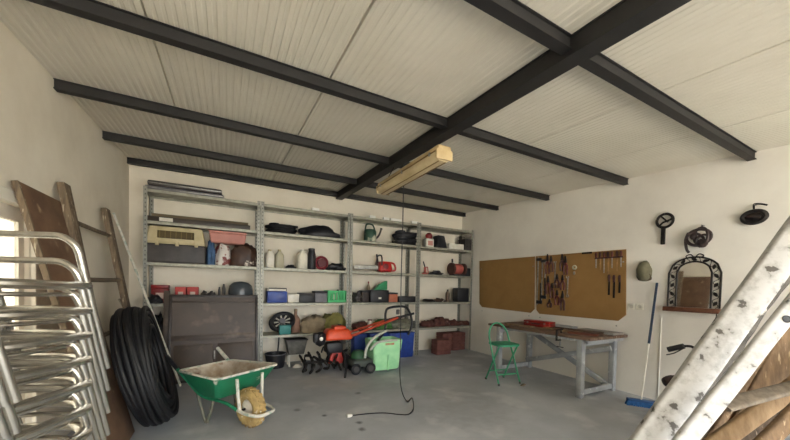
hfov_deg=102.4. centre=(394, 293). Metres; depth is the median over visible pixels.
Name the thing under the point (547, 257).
pliers
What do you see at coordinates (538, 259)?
clamp
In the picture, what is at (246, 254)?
leather bag
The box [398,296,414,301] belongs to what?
tool case
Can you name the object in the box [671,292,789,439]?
white timber
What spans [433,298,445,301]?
loose parts
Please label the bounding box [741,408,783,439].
plank
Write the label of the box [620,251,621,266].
screwdriver
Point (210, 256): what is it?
cloth bag
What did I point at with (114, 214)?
pole
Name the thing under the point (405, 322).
bundle
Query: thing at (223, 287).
spray can
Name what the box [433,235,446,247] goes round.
canister
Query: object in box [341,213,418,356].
shelving unit
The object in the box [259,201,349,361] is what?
shelving unit
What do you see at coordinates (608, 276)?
file
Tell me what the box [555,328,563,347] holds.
clamp
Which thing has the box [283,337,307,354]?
bucket
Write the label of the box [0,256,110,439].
chair
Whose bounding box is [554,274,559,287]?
pliers
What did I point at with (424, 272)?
pump
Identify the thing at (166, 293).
metal strip
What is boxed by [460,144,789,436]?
wall
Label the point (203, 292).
loose parts
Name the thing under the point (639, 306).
wall socket
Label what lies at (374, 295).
crate
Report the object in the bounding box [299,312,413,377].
rotary tiller
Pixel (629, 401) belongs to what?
broom
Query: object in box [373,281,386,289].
scoop
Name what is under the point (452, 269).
grinder
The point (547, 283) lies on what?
pliers
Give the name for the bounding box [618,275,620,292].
file
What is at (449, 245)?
box
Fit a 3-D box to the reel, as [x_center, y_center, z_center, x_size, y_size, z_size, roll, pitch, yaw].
[-1.323,-0.553,5.727,0.253,0.251,0.060,1,1,-28]
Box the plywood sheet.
[11,180,134,439]
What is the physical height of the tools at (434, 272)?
0.103 m
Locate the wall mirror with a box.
[662,253,722,317]
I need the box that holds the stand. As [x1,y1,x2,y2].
[286,353,304,367]
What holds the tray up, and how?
on the wheelbarrow
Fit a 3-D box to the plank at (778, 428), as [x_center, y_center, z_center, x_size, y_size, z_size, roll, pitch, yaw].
[2.258,0.929,1.950,0.946,0.981,0.066,1,1,-1]
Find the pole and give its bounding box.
[112,213,181,386]
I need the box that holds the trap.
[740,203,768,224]
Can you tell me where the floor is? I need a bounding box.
[66,348,789,439]
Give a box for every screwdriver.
[603,252,604,270]
[607,252,608,273]
[611,251,612,267]
[616,251,617,270]
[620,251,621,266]
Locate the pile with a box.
[351,321,366,329]
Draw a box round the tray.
[182,366,274,398]
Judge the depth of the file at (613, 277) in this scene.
4.56 m
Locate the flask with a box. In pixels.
[307,248,315,268]
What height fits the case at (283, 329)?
0.160 m
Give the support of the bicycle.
on the floor
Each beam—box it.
[26,0,628,185]
[53,78,549,200]
[102,131,498,210]
[127,157,465,216]
[336,0,691,199]
[464,0,756,160]
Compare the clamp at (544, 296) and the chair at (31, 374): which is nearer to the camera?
the chair at (31, 374)
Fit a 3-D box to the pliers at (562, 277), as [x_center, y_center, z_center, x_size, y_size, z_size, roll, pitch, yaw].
[2.776,-0.184,5.263,0.034,0.252,0.097,1,1,-28]
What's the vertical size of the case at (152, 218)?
0.080 m
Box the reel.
[316,256,327,269]
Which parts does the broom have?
handle, handle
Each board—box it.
[167,294,257,383]
[479,256,534,315]
[536,249,626,326]
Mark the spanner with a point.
(554, 261)
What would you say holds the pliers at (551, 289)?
hanging from the board at (588, 297)
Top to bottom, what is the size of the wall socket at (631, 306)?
0.085 m
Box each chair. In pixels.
[0,230,110,406]
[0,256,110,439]
[0,288,110,439]
[0,308,110,435]
[1,334,106,439]
[9,359,100,439]
[18,384,93,439]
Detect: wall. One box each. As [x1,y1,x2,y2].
[0,20,128,435]
[129,165,461,361]
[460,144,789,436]
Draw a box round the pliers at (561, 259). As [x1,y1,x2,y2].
[559,254,563,270]
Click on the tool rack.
(612, 256)
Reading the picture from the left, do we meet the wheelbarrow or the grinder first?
the wheelbarrow
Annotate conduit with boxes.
[658,318,661,396]
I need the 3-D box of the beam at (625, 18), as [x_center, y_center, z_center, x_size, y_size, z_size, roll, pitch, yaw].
[1.126,-1.467,1.851,0.125,0.633,9.586,1,1,-27]
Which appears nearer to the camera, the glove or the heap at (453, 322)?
the glove
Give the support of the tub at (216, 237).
on the leather bag at (246, 254)
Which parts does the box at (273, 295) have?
lid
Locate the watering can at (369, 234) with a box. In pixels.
[364,223,381,241]
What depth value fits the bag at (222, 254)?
4.91 m
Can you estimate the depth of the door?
2.22 m
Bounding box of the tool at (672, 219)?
[655,213,674,244]
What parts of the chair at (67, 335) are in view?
leg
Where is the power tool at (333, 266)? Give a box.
[326,263,345,270]
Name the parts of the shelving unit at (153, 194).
shelf, wood trim strip, shelf, shelf, shelf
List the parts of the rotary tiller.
fuel tank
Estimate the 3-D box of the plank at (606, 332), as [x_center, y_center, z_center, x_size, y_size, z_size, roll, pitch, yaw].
[2.928,0.544,4.572,0.260,0.030,0.520,1,1,-29]
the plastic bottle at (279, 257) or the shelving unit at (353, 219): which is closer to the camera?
the plastic bottle at (279, 257)
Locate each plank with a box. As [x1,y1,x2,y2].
[555,324,577,328]
[577,328,622,335]
[703,376,789,439]
[705,352,769,437]
[725,381,789,411]
[727,380,752,421]
[734,327,789,416]
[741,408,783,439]
[753,403,789,439]
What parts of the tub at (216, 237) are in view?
lid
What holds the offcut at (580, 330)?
on the workbench
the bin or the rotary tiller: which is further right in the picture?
the bin
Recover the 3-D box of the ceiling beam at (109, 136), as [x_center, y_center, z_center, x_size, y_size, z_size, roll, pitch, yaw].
[-0.612,-1.789,5.104,6.202,0.080,0.068,1,1,-28]
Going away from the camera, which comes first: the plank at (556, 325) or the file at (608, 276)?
the file at (608, 276)
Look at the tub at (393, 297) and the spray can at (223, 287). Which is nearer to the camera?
the spray can at (223, 287)
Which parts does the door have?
pane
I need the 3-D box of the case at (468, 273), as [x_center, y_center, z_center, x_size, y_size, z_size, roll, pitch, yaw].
[1.695,-0.490,7.350,0.224,0.185,0.160,1,1,-28]
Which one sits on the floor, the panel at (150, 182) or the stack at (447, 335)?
the stack at (447, 335)
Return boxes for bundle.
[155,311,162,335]
[352,291,361,301]
[390,317,414,328]
[684,225,712,252]
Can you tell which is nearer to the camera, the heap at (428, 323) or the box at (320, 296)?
the box at (320, 296)
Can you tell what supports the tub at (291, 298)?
on the shelving unit at (269, 208)
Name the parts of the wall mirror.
rail, glass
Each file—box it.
[607,274,610,294]
[612,275,615,297]
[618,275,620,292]
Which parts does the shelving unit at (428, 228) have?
shelf, shelf, shelf, shelf, shelf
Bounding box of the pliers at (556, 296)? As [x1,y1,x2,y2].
[554,290,559,304]
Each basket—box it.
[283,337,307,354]
[324,290,346,302]
[457,235,471,250]
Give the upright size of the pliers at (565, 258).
0.314 m
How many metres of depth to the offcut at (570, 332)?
4.30 m
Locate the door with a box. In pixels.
[0,185,39,423]
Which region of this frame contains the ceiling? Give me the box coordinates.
[0,0,789,212]
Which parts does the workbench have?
leg, foot rail, leg, leg, foot rail, rail, leg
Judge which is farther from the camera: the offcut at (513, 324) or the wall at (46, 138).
the offcut at (513, 324)
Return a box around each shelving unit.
[143,185,260,360]
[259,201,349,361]
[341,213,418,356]
[407,223,473,354]
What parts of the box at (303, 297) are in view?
lid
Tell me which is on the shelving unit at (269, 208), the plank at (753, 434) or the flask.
the flask
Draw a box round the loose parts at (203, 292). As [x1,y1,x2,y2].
[200,290,215,294]
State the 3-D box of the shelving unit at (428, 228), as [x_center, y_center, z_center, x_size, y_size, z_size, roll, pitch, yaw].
[1.001,-0.088,7.030,1.437,2.718,0.438,1,1,-28]
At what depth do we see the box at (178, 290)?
4.71 m
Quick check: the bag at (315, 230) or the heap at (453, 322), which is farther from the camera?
the heap at (453, 322)
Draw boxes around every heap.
[419,320,435,326]
[431,317,450,325]
[449,319,461,325]
[459,320,468,324]
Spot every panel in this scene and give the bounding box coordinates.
[145,185,223,197]
[147,180,221,194]
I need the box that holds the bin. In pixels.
[453,288,468,301]
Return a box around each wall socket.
[628,303,634,309]
[636,303,643,309]
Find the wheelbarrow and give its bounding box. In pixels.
[165,347,276,427]
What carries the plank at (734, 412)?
on the floor
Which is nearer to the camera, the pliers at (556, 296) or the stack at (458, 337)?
the pliers at (556, 296)
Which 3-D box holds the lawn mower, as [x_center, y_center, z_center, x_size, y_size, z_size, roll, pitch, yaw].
[-0.202,0.741,5.397,1.265,1.078,0.516,1,1,-28]
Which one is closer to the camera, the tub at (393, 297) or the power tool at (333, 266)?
the power tool at (333, 266)
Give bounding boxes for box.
[175,287,186,293]
[187,287,198,294]
[265,288,287,302]
[297,293,314,302]
[312,291,326,302]
[359,290,368,301]
[446,243,463,249]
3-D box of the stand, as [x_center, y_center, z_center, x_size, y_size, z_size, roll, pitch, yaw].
[-1.710,1.146,5.499,0.300,0.200,0.358,1,1,-28]
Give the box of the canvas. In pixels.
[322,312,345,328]
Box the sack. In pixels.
[300,314,325,332]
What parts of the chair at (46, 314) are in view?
leg, leg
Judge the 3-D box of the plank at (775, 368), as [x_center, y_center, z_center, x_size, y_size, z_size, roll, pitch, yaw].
[3.152,0.727,2.600,0.971,1.485,0.099,1,1,-2]
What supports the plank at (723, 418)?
on the floor
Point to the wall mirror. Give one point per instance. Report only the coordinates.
(694, 282)
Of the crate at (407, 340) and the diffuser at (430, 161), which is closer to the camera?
the diffuser at (430, 161)
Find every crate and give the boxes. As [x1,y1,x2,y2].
[351,333,366,352]
[366,332,386,337]
[367,290,388,301]
[387,331,414,357]
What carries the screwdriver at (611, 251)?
in the tool rack
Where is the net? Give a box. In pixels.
[373,319,392,328]
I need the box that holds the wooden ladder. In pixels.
[56,182,130,336]
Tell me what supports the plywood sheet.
on the floor
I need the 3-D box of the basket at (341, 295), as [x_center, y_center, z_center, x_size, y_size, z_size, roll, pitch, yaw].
[-1.087,0.050,5.872,0.393,0.215,0.272,1,1,-28]
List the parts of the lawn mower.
motor, carry arm, push handle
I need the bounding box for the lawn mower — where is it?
[342,305,412,374]
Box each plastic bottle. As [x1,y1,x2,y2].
[265,249,273,266]
[275,249,283,267]
[296,249,307,268]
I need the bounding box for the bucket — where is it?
[264,351,286,368]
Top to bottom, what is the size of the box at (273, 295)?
0.248 m
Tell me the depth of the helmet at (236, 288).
5.01 m
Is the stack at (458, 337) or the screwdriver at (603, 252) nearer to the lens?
the screwdriver at (603, 252)
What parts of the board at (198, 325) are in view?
rail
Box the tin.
[151,285,169,302]
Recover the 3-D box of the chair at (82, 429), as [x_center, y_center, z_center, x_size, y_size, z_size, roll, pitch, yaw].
[-1.842,0.830,1.467,0.587,0.740,0.708,1,1,-5]
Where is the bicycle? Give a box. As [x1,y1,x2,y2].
[661,343,693,385]
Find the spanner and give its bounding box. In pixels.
[554,261,555,280]
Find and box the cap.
[636,261,651,280]
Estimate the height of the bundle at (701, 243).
0.325 m
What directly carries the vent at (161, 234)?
attached to the pet carrier
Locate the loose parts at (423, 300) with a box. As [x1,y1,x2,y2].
[422,299,434,301]
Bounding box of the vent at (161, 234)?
[157,230,193,239]
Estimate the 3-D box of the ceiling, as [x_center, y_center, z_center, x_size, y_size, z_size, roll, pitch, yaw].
[1.119,-1.596,1.858,6.502,0.661,9.990,1,1,-28]
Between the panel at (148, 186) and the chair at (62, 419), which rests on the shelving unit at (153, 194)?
the panel at (148, 186)
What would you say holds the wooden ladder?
on the floor
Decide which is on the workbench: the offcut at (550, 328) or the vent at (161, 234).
the offcut at (550, 328)
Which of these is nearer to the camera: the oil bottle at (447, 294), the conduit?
the conduit
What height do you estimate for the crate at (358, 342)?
0.500 m
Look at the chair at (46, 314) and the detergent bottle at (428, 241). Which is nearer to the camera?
the chair at (46, 314)
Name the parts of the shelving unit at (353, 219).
shelf, shelf, shelf, shelf, shelf, cable coil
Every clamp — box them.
[536,257,541,304]
[540,259,546,299]
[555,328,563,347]
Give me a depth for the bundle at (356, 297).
6.01 m
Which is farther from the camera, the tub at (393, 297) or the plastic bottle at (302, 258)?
the tub at (393, 297)
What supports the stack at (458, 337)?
on the floor
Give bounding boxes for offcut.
[504,323,534,327]
[544,327,579,331]
[553,326,603,333]
[567,331,598,335]
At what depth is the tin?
4.58 m
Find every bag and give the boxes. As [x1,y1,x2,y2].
[206,240,215,264]
[215,243,230,264]
[229,243,256,266]
[298,225,340,237]
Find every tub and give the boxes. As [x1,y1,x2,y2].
[209,230,246,245]
[287,294,298,302]
[389,292,397,301]
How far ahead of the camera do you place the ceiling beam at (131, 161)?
5.42 m
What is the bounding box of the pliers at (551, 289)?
[549,283,554,297]
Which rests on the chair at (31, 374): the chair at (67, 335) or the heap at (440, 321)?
the chair at (67, 335)
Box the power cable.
[346,163,413,417]
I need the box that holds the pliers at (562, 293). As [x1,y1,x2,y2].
[560,291,564,310]
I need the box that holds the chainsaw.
[353,254,395,271]
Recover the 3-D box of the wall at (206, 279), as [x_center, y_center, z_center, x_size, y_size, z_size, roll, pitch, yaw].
[-1.215,-0.409,6.209,6.602,3.500,0.200,1,1,-28]
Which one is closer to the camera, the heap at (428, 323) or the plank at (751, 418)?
the plank at (751, 418)
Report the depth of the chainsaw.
6.21 m
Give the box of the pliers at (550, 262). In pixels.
[549,256,553,271]
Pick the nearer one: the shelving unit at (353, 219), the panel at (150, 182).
the panel at (150, 182)
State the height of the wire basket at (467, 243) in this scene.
0.338 m
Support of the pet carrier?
on the shelving unit at (153, 194)
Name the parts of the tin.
lid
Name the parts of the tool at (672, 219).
handle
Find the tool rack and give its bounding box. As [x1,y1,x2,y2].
[595,256,622,258]
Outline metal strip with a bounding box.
[163,291,169,345]
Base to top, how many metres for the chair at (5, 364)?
0.740 m
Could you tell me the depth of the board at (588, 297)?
4.92 m
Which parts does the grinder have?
motor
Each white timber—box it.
[628,216,789,439]
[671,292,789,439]
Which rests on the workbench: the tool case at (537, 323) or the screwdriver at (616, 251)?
the tool case at (537, 323)
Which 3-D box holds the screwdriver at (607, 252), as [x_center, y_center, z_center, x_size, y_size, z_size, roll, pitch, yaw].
[3.108,-0.443,4.645,0.032,0.342,0.031,2,2,39]
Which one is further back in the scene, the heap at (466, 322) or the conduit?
the heap at (466, 322)
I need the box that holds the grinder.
[447,259,466,275]
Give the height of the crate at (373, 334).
0.500 m
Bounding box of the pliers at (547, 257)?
[545,254,549,273]
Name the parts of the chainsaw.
handle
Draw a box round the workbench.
[488,321,627,398]
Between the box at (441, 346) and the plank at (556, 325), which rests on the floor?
the box at (441, 346)
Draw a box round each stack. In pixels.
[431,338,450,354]
[436,332,451,341]
[447,331,464,350]
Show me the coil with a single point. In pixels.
(145, 379)
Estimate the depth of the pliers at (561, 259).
5.27 m
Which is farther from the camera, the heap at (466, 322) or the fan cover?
the heap at (466, 322)
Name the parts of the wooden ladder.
rail, rail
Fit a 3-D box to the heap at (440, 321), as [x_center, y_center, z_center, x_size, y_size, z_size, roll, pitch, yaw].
[1.010,0.607,7.027,0.520,0.200,0.363,1,1,-28]
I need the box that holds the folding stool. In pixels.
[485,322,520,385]
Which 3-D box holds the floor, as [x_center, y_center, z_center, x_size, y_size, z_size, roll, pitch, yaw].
[1.054,1.444,1.925,6.602,0.120,10.000,1,1,-28]
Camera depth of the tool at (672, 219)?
4.04 m
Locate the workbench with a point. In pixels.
(583, 341)
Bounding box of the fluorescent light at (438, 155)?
[376,138,452,195]
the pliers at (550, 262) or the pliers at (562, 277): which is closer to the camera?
the pliers at (562, 277)
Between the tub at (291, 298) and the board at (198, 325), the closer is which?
the board at (198, 325)
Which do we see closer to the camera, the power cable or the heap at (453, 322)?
the power cable
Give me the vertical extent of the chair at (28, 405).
0.740 m
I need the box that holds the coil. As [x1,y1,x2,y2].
[109,306,178,426]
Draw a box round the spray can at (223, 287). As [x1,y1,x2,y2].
[222,284,225,294]
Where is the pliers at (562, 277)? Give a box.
[560,275,564,289]
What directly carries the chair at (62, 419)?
on the chair at (82, 429)
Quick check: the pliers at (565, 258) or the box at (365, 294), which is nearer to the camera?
the pliers at (565, 258)
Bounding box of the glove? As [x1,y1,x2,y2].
[148,294,162,303]
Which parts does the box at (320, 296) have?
lid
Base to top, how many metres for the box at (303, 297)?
0.165 m
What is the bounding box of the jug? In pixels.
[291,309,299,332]
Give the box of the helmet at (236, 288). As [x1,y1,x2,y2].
[228,281,252,294]
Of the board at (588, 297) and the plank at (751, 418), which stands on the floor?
the plank at (751, 418)
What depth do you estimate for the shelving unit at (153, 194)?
4.82 m
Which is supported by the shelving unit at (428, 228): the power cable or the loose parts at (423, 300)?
the loose parts at (423, 300)
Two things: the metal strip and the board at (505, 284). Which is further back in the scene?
the board at (505, 284)
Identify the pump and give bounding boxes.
[422,261,428,273]
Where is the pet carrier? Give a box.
[147,225,206,263]
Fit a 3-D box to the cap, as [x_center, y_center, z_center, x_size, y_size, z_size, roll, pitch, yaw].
[3.304,-0.295,4.230,0.140,0.293,0.176,1,1,-28]
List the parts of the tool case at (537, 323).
lid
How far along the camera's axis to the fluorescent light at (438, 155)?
3.30 m
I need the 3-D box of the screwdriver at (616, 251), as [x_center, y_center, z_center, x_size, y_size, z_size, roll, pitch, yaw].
[3.166,-0.466,4.537,0.031,0.286,0.031,1,1,-6]
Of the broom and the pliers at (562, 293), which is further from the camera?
the pliers at (562, 293)
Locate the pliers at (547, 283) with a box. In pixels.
[545,276,550,293]
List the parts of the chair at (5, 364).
leg, leg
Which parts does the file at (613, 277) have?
blade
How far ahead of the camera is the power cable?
3.88 m
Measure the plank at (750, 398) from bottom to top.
0.184 m
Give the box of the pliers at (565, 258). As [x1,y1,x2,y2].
[563,256,567,274]
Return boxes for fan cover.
[269,312,294,331]
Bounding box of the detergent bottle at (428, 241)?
[424,233,433,246]
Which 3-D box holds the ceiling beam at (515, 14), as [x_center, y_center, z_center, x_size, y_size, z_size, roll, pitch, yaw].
[1.078,-1.490,1.933,6.202,0.080,0.068,1,1,-28]
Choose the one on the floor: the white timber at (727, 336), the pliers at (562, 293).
the white timber at (727, 336)
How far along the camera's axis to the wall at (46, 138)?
2.71 m
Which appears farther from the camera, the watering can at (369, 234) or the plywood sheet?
the watering can at (369, 234)
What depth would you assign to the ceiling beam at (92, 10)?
2.27 m
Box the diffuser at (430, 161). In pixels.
[377,151,447,194]
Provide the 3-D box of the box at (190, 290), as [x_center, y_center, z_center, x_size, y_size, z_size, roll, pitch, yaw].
[-3.074,0.018,4.833,0.144,0.240,0.122,1,1,-28]
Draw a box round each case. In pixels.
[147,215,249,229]
[279,325,290,334]
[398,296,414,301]
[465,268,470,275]
[524,319,554,327]
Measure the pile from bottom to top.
0.162 m
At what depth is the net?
6.26 m
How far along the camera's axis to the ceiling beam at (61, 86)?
3.26 m
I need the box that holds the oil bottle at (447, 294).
[445,289,449,301]
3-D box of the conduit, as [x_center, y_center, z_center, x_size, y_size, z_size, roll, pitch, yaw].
[3.410,0.835,4.094,0.011,1.044,0.011,1,1,-6]
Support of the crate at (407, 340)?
on the floor
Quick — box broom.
[625,283,657,407]
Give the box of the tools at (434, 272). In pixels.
[429,270,443,274]
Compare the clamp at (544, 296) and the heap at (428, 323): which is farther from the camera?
the heap at (428, 323)

